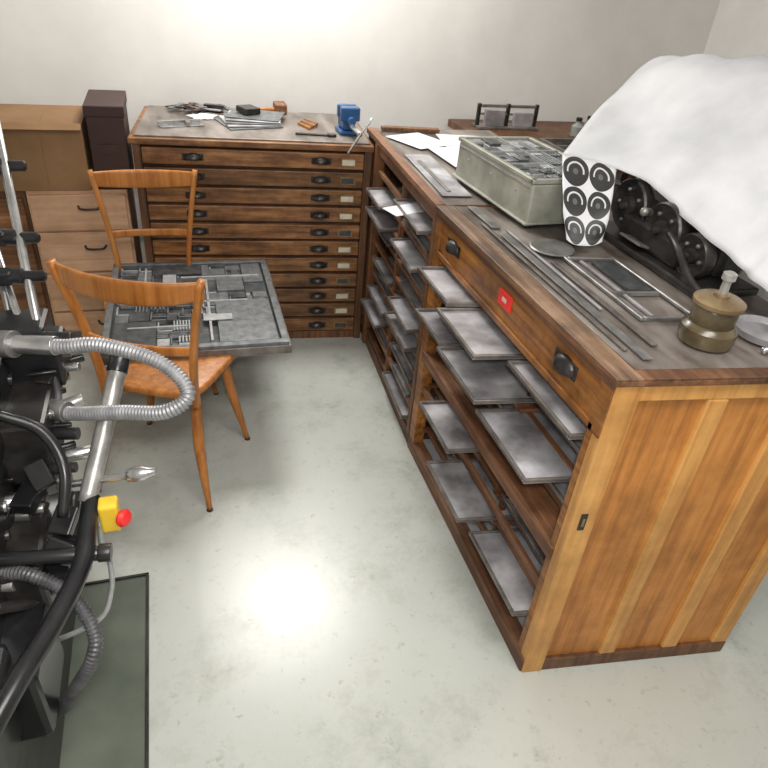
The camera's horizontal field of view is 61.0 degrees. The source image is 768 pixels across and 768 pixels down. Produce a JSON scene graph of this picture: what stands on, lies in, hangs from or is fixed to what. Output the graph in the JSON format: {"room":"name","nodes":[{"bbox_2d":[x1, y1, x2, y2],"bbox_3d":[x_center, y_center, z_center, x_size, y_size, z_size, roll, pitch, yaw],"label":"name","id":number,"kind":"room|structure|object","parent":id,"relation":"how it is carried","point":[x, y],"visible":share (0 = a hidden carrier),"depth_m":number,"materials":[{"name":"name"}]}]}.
{"room":"print shop","nodes":[
{"label":"print shop","id":0,"kind":"room"},
{"bbox_2d":[0,0,719,262],"bbox_3d":[-0.398,-1.845,3.455,5.000,2.700,0.100,-5,35,-16],"label":"wall","id":1,"kind":"structure","parent":0,"point":[411,63],"depth_m":3.52,"materials":[{"name":"paint"}]},
{"bbox_2d":[62,332,767,767],"bbox_3d":[0.232,0.750,2.155,5.000,0.080,5.350,-5,35,-16],"label":"floor","id":2,"kind":"structure","parent":0,"point":[325,611],"depth_m":2.04,"materials":[{"name":"paint"}]},
{"bbox_2d":[0,191,54,325],"bbox_3d":[-1.916,-0.604,3.105,0.575,0.775,0.493,-5,35,-16],"label":"base cabinet","id":3,"kind":"object","parent":2,"relation":"on","point":[9,253],"visible":0.22,"depth_m":2.94,"materials":[{"name":"brown wood"}]},
{"bbox_2d":[25,189,142,335],"bbox_3d":[-1.436,-0.641,3.232,0.410,0.775,0.523,-5,35,-16],"label":"drawer unit","id":4,"kind":"object","parent":2,"relation":"on","point":[70,226],"visible":0.59,"depth_m":2.96,"materials":[{"name":"brown wood"}]},
{"bbox_2d":[0,104,93,190],"bbox_3d":[-1.515,-1.051,2.877,0.395,0.282,0.448,-5,35,-16],"label":"cardboard box","id":5,"kind":"object","parent":4,"relation":"on","point":[53,143],"visible":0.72,"depth_m":2.76,"materials":[{"name":"brown cardboard"}]},
{"bbox_2d":[82,89,133,188],"bbox_3d":[-1.234,-1.107,2.943,0.160,0.349,0.353,-5,35,-16],"label":"storage box","id":6,"kind":"object","parent":4,"relation":"on","point":[104,111],"visible":0.9,"depth_m":2.80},
{"bbox_2d":[59,572,148,767],"bbox_3d":[-1.034,1.018,1.473,0.950,0.020,1.300,-5,35,-16],"label":"floor mat","id":7,"kind":"object","parent":2,"relation":"on","point":[107,725],"visible":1,"depth_m":1.79,"materials":[{"name":"metal"}]},
{"bbox_2d":[0,122,195,767],"bbox_3d":[-0.940,0.203,1.509,0.998,1.306,1.375,-5,35,-16],"label":"press","id":8,"kind":"object","parent":7,"relation":"on","point":[48,548],"visible":1,"depth_m":1.38,"materials":[{"name":"metal"}]},
{"bbox_2d":[45,258,249,511],"bbox_3d":[-0.782,-0.060,2.334,0.491,0.904,0.461,8,33,4],"label":"wooden chair","id":9,"kind":"object","parent":2,"relation":"on","point":[141,378],"visible":0.75,"depth_m":2.09,"materials":[{"name":"brown wood"}]},
{"bbox_2d":[100,259,291,364],"bbox_3d":[-0.784,-0.329,2.697,0.702,0.049,0.801,-5,35,-16],"label":"tray","id":10,"kind":"object","parent":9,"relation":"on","point":[241,314],"visible":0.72,"depth_m":2.60,"materials":[{"name":"metal"}]},
{"bbox_2d":[87,169,218,394],"bbox_3d":[-1.003,-0.431,2.858,0.454,0.908,0.461,-5,35,-16],"label":"wooden chair","id":11,"kind":"object","parent":2,"relation":"on","point":[128,178],"visible":0.44,"depth_m":2.81,"materials":[{"name":"brown wood"}]},
{"bbox_2d":[127,105,373,337],"bbox_3d":[-0.664,-0.820,3.394,1.067,1.020,0.662,-2,34,-12],"label":"base cabinet","id":12,"kind":"object","parent":2,"relation":"on","point":[296,203],"visible":0.73,"depth_m":3.06,"materials":[{"name":"brown wood"}]},
{"bbox_2d":[157,119,204,127],"bbox_3d":[-0.921,-1.184,2.958,0.200,0.021,0.061,-17,39,-30],"label":"stick","id":13,"kind":"object","parent":12,"relation":"on","point":[189,122],"visible":1,"depth_m":2.96,"materials":[{"name":"metal"}]},
{"bbox_2d":[165,102,232,114],"bbox_3d":[-0.907,-1.376,3.240,0.347,0.031,0.216,-5,35,-16],"label":"tools","id":14,"kind":"object","parent":12,"relation":"on","point":[192,106],"visible":0.95,"depth_m":3.22,"materials":[{"name":"black metal"}]},
{"bbox_2d":[187,113,216,119],"bbox_3d":[-0.875,-1.291,3.142,0.152,0.004,0.140,-5,35,-16],"label":"papers","id":15,"kind":"object","parent":12,"relation":"on","point":[201,116],"visible":0.95,"depth_m":3.14,"materials":[{"name":"white paper"}]},
{"bbox_2d":[214,104,284,129],"bbox_3d":[-0.633,-1.286,3.121,0.350,0.059,0.352,-5,35,-16],"label":"plates","id":16,"kind":"object","parent":12,"relation":"on","point":[247,116],"visible":1,"depth_m":3.08,"materials":[{"name":"metal"}]},
{"bbox_2d":[258,101,286,114],"bbox_3d":[-0.597,-1.414,3.328,0.191,0.049,0.100,-5,35,-16],"label":"mallet","id":17,"kind":"object","parent":12,"relation":"on","point":[279,106],"visible":0.58,"depth_m":3.31,"materials":[{"name":"brown wood"}]},
{"bbox_2d":[297,119,317,129],"bbox_3d":[-0.369,-1.266,3.172,0.090,0.012,0.165,-19,41,-32],"label":"wood furniture pieces","id":18,"kind":"object","parent":12,"relation":"on","point":[305,123],"visible":1,"depth_m":3.15,"materials":[{"name":"orange wood"}]},
{"bbox_2d":[295,132,336,136],"bbox_3d":[-0.314,-1.155,3.013,0.189,0.011,0.044,-1,34,-9],"label":"wrench","id":19,"kind":"object","parent":12,"relation":"on","point":[299,133],"visible":1,"depth_m":3.01,"materials":[{"name":"metal"}]},
{"bbox_2d":[335,103,372,154],"bbox_3d":[-0.155,-1.194,3.028,0.113,0.164,0.347,-5,35,-16],"label":"bench vise","id":20,"kind":"object","parent":12,"relation":"on","point":[348,115],"visible":1,"depth_m":3.01,"materials":[{"name":"blue metal"}]},
{"bbox_2d":[360,127,497,443],"bbox_3d":[0.277,-0.505,3.027,0.791,1.053,1.105,-5,35,-16],"label":"base cabinet","id":21,"kind":"object","parent":2,"relation":"on","point":[401,210],"visible":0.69,"depth_m":2.81,"materials":[{"name":"brown wood"}]},
{"bbox_2d":[361,297,388,328],"bbox_3d":[0.109,-0.369,3.259,0.422,0.013,0.300,-5,35,-16],"label":"tray","id":22,"kind":"object","parent":21,"relation":"on","point":[377,321],"depth_m":3.19,"materials":[{"name":"metal"}]},
{"bbox_2d":[366,284,389,315],"bbox_3d":[0.132,-0.423,3.194,0.402,0.013,0.316,-5,35,-16],"label":"tray","id":23,"kind":"object","parent":21,"relation":"on","point":[378,299],"depth_m":3.15,"materials":[{"name":"metal"}]},
{"bbox_2d":[365,206,398,231],"bbox_3d":[0.149,-0.755,2.953,0.441,0.013,0.295,-5,35,-16],"label":"tray","id":24,"kind":"object","parent":21,"relation":"on","point":[384,221],"depth_m":2.90,"materials":[{"name":"metal"}]},
{"bbox_2d":[376,327,395,349],"bbox_3d":[0.142,-0.260,3.256,0.372,0.004,0.315,-5,35,-16],"label":"tray","id":25,"kind":"object","parent":21,"relation":"on","point":[381,338],"depth_m":3.17,"materials":[{"name":"metal"}]},
{"bbox_2d":[373,269,403,296],"bbox_3d":[0.154,-0.490,3.150,0.372,0.013,0.316,-5,35,-16],"label":"tray","id":26,"kind":"object","parent":21,"relation":"on","point":[384,289],"depth_m":3.09,"materials":[{"name":"metal"}]},
{"bbox_2d":[365,187,413,209],"bbox_3d":[0.149,-0.838,2.930,0.440,0.013,0.266,-5,35,-16],"label":"tray","id":27,"kind":"object","parent":21,"relation":"on","point":[382,197],"depth_m":2.92,"materials":[{"name":"metal"}]},
{"bbox_2d":[372,257,407,285],"bbox_3d":[0.158,-0.540,3.078,0.391,0.013,0.296,-5,35,-16],"label":"tray","id":28,"kind":"object","parent":21,"relation":"on","point":[380,264],"depth_m":3.04,"materials":[{"name":"metal"}]},
{"bbox_2d":[372,221,408,246],"bbox_3d":[0.157,-0.710,3.036,0.392,0.013,0.302,-5,35,-16],"label":"tray","id":29,"kind":"object","parent":21,"relation":"on","point":[385,236],"depth_m":2.96,"materials":[{"name":"metal"}]},
{"bbox_2d":[382,371,408,418],"bbox_3d":[0.215,0.028,2.973,0.404,0.013,0.355,-5,35,-16],"label":"tray","id":30,"kind":"object","parent":21,"relation":"on","point":[397,396],"depth_m":2.92,"materials":[{"name":"metal"}]},
{"bbox_2d":[390,362,410,396],"bbox_3d":[0.233,-0.038,2.927,0.380,0.013,0.264,-5,35,-16],"label":"tray","id":31,"kind":"object","parent":21,"relation":"on","point":[400,379],"depth_m":2.88,"materials":[{"name":"metal"}]},
{"bbox_2d":[384,311,416,351],"bbox_3d":[0.234,-0.242,2.787,0.423,0.013,0.324,-5,35,-16],"label":"tray","id":32,"kind":"object","parent":21,"relation":"on","point":[408,341],"depth_m":2.71,"materials":[{"name":"metal"}]},
{"bbox_2d":[389,342,412,382],"bbox_3d":[0.237,-0.113,2.891,0.383,0.013,0.323,-5,35,-16],"label":"tray","id":33,"kind":"object","parent":21,"relation":"on","point":[394,347],"depth_m":2.84,"materials":[{"name":"metal"}]},
{"bbox_2d":[387,296,419,333],"bbox_3d":[0.242,-0.306,2.736,0.422,0.013,0.303,-5,35,-16],"label":"tray","id":34,"kind":"object","parent":21,"relation":"on","point":[400,306],"depth_m":2.69,"materials":[{"name":"metal"}]},
{"bbox_2d":[394,334,414,368],"bbox_3d":[0.252,-0.162,2.818,0.381,0.013,0.289,-5,35,-16],"label":"tray","id":35,"kind":"object","parent":21,"relation":"on","point":[409,357],"depth_m":2.73,"materials":[{"name":"metal"}]},
{"bbox_2d":[389,238,426,272],"bbox_3d":[0.254,-0.530,2.629,0.422,0.013,0.317,-5,35,-16],"label":"tray","id":36,"kind":"object","parent":21,"relation":"on","point":[411,257],"depth_m":2.59,"materials":[{"name":"metal"}]},
{"bbox_2d":[381,125,439,132],"bbox_3d":[0.125,-1.210,3.094,0.280,0.017,0.040,-1,34,-11],"label":"wooden straightedge","id":37,"kind":"object","parent":21,"relation":"on","point":[383,127],"visible":1,"depth_m":3.08,"materials":[{"name":"brown wood"}]},
{"bbox_2d":[399,281,421,309],"bbox_3d":[0.270,-0.371,2.690,0.380,0.013,0.268,-5,35,-16],"label":"tray","id":38,"kind":"object","parent":21,"relation":"on","point":[408,291],"depth_m":2.66,"materials":[{"name":"metal"}]},
{"bbox_2d":[393,198,432,234],"bbox_3d":[0.271,-0.657,2.525,0.425,0.013,0.359,-5,35,-16],"label":"tray","id":39,"kind":"object","parent":21,"relation":"on","point":[412,211],"depth_m":2.49,"materials":[{"name":"metal"}]},
{"bbox_2d":[402,262,424,295],"bbox_3d":[0.281,-0.440,2.646,0.372,0.013,0.311,-5,35,-16],"label":"tray","id":40,"kind":"object","parent":21,"relation":"on","point":[414,279],"depth_m":2.59,"materials":[{"name":"metal"}]},
{"bbox_2d":[402,218,429,253],"bbox_3d":[0.286,-0.596,2.584,0.374,0.013,0.344,-5,35,-16],"label":"tray","id":41,"kind":"object","parent":21,"relation":"on","point":[422,243],"depth_m":2.52,"materials":[{"name":"metal"}]},
{"bbox_2d":[386,133,465,166],"bbox_3d":[0.348,-1.050,2.897,0.474,0.006,0.577,-16,39,-29],"label":"paper stack","id":42,"kind":"object","parent":21,"relation":"on","point":[449,153],"visible":0.54,"depth_m":2.92,"materials":[{"name":"white paper"}]},
{"bbox_2d":[405,154,471,196],"bbox_3d":[0.200,-0.816,2.519,0.110,0.008,0.540,-3,34,-13],"label":"plate","id":43,"kind":"object","parent":21,"relation":"on","point":[446,185],"visible":1,"depth_m":2.48,"materials":[{"name":"metal"}]},
{"bbox_2d":[451,136,615,227],"bbox_3d":[0.505,-0.725,2.292,0.320,0.158,0.550,-8,36,-19],"label":"box","id":44,"kind":"object","parent":21,"relation":"on","point":[521,176],"visible":0.77,"depth_m":2.19,"materials":[{"name":"grey metal"}]},
{"bbox_2d":[448,119,635,182],"bbox_3d":[1.135,-0.955,3.909,1.380,0.970,0.970,-5,35,-16],"label":"workbench","id":45,"kind":"object","parent":2,"relation":"on","point":[547,129],"visible":0.08,"depth_m":3.75,"materials":[{"name":"brown wood"}]},
{"bbox_2d":[472,103,539,129],"bbox_3d":[0.701,-1.525,3.704,0.380,0.129,0.100,-5,35,-16],"label":"rack","id":46,"kind":"object","parent":45,"relation":"on","point":[493,119],"visible":1,"depth_m":3.68,"materials":[{"name":"metal"}]},
{"bbox_2d":[540,138,574,151],"bbox_3d":[1.070,-1.221,3.382,0.450,0.039,0.270,-5,35,-16],"label":"case","id":47,"kind":"object","parent":45,"relation":"on","point":[561,144],"visible":0.07,"depth_m":3.42,"materials":[{"name":"wood"}]},
{"bbox_2d":[570,117,583,136],"bbox_3d":[1.098,-1.458,3.691,0.070,0.098,0.070,-5,35,-16],"label":"bottle","id":48,"kind":"object","parent":45,"relation":"on","point":[576,128],"visible":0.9,"depth_m":3.67,"materials":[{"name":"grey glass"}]},
{"bbox_2d":[407,205,767,671],"bbox_3d":[0.570,0.127,2.117,0.780,1.052,1.179,-5,35,-16],"label":"base cabinet","id":49,"kind":"object","parent":2,"relation":"on","point":[603,502],"visible":0.98,"depth_m":1.78,"materials":[{"name":"orange wood"}]},
{"bbox_2d":[417,312,459,345],"bbox_3d":[0.329,-0.189,2.193,0.415,0.004,0.248,-1,34,-10],"label":"tray","id":50,"kind":"object","parent":49,"relation":"on","point":[437,328],"depth_m":2.15,"materials":[{"name":"metal"}]},
{"bbox_2d":[420,403,476,453],"bbox_3d":[0.349,0.141,2.234,0.380,0.004,0.329,-5,35,-16],"label":"tray","id":51,"kind":"object","parent":49,"relation":"on","point":[449,430],"depth_m":2.20,"materials":[{"name":"metal"}]},
{"bbox_2d":[419,269,480,306],"bbox_3d":[0.340,-0.321,2.148,0.380,0.004,0.329,-5,35,-16],"label":"tray","id":52,"kind":"object","parent":49,"relation":"on","point":[451,292],"depth_m":2.11,"materials":[{"name":"metal"}]},
{"bbox_2d":[429,462,510,522],"bbox_3d":[0.376,0.351,2.193,0.380,0.004,0.339,-5,35,-16],"label":"tray","id":53,"kind":"object","parent":49,"relation":"on","point":[465,501],"depth_m":2.16,"materials":[{"name":"metal"}]},
{"bbox_2d":[436,311,525,359],"bbox_3d":[0.390,-0.151,1.927,0.380,0.004,0.339,-5,35,-16],"label":"tray","id":54,"kind":"object","parent":49,"relation":"on","point":[478,334],"depth_m":1.89,"materials":[{"name":"metal"}]},
{"bbox_2d":[436,350,535,403],"bbox_3d":[0.393,-0.031,1.955,0.380,0.004,0.349,-5,35,-16],"label":"tray","id":55,"kind":"object","parent":49,"relation":"on","point":[491,381],"depth_m":1.91,"materials":[{"name":"metal"}]},
{"bbox_2d":[430,354,560,538],"bbox_3d":[0.613,0.158,2.160,0.640,0.030,1.057,-5,35,-16],"label":"shelf","id":56,"kind":"object","parent":49,"relation":"attached to","point":[535,505],"depth_m":1.97,"materials":[{"name":"brown wood"}]},
{"bbox_2d":[468,532,542,615],"bbox_3d":[0.509,0.571,2.026,0.380,0.004,0.374,-5,35,-16],"label":"tray","id":57,"kind":"object","parent":49,"relation":"on","point":[515,588],"depth_m":2.01,"materials":[{"name":"metal"}]},
{"bbox_2d":[475,411,577,483],"bbox_3d":[0.494,0.160,1.782,0.380,0.004,0.359,-5,35,-16],"label":"tray","id":58,"kind":"object","parent":49,"relation":"on","point":[537,451],"depth_m":1.76,"materials":[{"name":"metal"}]},
{"bbox_2d":[507,364,586,439],"bbox_3d":[0.570,0.032,1.677,0.380,0.004,0.384,-5,35,-16],"label":"tray","id":59,"kind":"object","parent":49,"relation":"on","point":[562,415],"depth_m":1.63,"materials":[{"name":"metal"}]},
{"bbox_2d":[529,238,574,256],"bbox_3d":[0.499,-0.406,1.934,0.136,0.006,0.136,-5,35,-16],"label":"disc","id":60,"kind":"object","parent":49,"relation":"on","point":[549,247],"visible":1,"depth_m":1.92,"materials":[{"name":"metal"}]},
{"bbox_2d":[468,206,657,359],"bbox_3d":[0.453,-0.330,1.826,0.096,0.005,1.003,-5,35,-16],"label":"composing rules","id":61,"kind":"object","parent":49,"relation":"on","point":[603,320],"visible":1,"depth_m":1.69,"materials":[{"name":"metal"}]},
{"bbox_2d":[563,256,689,320],"bbox_3d":[0.651,-0.263,1.749,0.160,0.010,0.400,-5,35,-16],"label":"chase","id":62,"kind":"object","parent":49,"relation":"on","point":[633,287],"visible":0.92,"depth_m":1.75,"materials":[{"name":"metal"}]},
{"bbox_2d":[562,54,767,291],"bbox_3d":[0.961,-0.650,1.873,0.824,0.511,1.332,-5,35,-16],"label":"sheet","id":63,"kind":"object","parent":49,"relation":"on","point":[694,128],"visible":1,"depth_m":1.92,"materials":[{"name":"white fabric"}]},
{"bbox_2d":[603,178,758,296],"bbox_3d":[0.847,-0.483,1.869,0.254,0.276,0.574,-5,35,-16],"label":"machine","id":64,"kind":"object","parent":49,"relation":"on","point":[650,228],"visible":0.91,"depth_m":1.85,"materials":[{"name":"metal"}]},
{"bbox_2d":[677,270,746,352],"bbox_3d":[0.758,-0.174,1.483,0.126,0.174,0.126,-5,35,-16],"label":"can","id":65,"kind":"object","parent":49,"relation":"on","point":[709,326],"visible":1,"depth_m":1.46,"materials":[{"name":"gold metal"}]},
{"bbox_2d":[735,314,767,353],"bbox_3d":[0.918,-0.121,1.558,0.146,0.030,0.165,-5,35,-16],"label":"metal dish","id":66,"kind":"object","parent":49,"relation":"on","point":[753,328],"visible":0.86,"depth_m":1.58,"materials":[{"name":"metal"}]},
{"bbox_2d":[704,0,767,301],"bbox_3d":[2.782,-0.639,2.103,0.100,2.700,5.350,-5,35,-16],"label":"wall","id":67,"kind":"structure","parent":0,"point":[739,29],"depth_m":3.83,"materials":[{"name":"paint"}]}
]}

